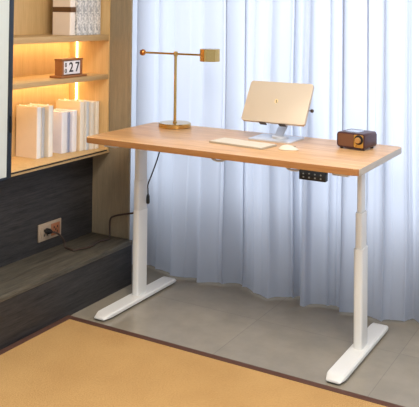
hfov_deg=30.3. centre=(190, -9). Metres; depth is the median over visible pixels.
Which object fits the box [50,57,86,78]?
desk calendar
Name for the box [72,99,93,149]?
book
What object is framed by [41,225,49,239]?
socket
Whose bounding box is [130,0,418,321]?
curtain
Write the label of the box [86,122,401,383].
desk
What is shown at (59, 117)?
book
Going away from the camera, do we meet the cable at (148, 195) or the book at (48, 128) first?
the cable at (148, 195)
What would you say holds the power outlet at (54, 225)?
attached to the wall
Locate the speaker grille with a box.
[338,133,352,146]
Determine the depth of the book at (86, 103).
3.71 m
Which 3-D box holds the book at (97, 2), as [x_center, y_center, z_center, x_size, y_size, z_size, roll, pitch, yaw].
[-0.510,0.082,3.796,0.144,0.254,0.046,0,-2,31]
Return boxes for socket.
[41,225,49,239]
[51,221,59,235]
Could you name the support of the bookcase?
attached to the wall
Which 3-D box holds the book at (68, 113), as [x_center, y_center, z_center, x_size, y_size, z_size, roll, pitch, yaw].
[-0.626,0.663,3.679,0.124,0.189,0.015,0,-2,31]
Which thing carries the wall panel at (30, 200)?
attached to the wall
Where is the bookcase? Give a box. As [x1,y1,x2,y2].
[0,0,110,180]
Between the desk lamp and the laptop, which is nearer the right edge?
the laptop
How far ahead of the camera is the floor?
3.14 m
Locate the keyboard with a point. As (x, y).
(225, 141)
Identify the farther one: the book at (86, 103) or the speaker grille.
the book at (86, 103)
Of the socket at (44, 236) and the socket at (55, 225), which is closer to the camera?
the socket at (44, 236)
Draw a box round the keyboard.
[209,137,276,149]
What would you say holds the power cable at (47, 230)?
on the ledge
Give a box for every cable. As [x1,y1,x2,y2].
[45,212,132,250]
[146,152,159,203]
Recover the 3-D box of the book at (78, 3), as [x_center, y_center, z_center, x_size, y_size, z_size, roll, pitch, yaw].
[-0.579,0.076,3.677,0.144,0.258,0.040,0,-2,31]
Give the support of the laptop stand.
on the desk
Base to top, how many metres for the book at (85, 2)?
0.254 m
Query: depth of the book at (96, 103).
3.75 m
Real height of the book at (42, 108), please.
0.228 m
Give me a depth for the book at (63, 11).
3.62 m
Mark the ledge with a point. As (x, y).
(38, 290)
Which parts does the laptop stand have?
plate, arm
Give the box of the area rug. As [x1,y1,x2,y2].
[0,315,403,406]
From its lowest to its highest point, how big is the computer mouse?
0.021 m
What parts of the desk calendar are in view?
frame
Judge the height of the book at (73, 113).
0.195 m
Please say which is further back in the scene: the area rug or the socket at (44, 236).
the socket at (44, 236)
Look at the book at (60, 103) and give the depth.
3.70 m
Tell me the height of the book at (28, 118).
0.238 m
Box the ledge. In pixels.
[0,232,132,349]
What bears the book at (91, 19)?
on the bookcase
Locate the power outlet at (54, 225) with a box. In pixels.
[38,218,60,242]
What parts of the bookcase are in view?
door, door frame, door handle, panel, shelf, shelf, shelf, panel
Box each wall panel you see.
[0,156,92,266]
[92,0,132,239]
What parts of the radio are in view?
plate, dial knob, dial panel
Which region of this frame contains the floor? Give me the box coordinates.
[70,265,418,406]
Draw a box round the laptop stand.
[248,109,313,143]
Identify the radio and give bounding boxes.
[337,129,376,150]
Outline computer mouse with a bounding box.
[278,145,298,150]
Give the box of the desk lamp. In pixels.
[140,48,219,128]
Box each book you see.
[16,104,40,158]
[28,103,52,156]
[40,107,44,157]
[53,108,76,151]
[53,110,66,153]
[56,98,83,150]
[66,99,88,149]
[67,112,69,151]
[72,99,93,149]
[76,99,98,148]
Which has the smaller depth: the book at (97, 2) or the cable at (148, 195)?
the cable at (148, 195)
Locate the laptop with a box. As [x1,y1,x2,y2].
[241,81,313,126]
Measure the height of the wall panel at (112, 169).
2.600 m
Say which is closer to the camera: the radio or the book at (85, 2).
the radio
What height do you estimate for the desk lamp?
0.371 m

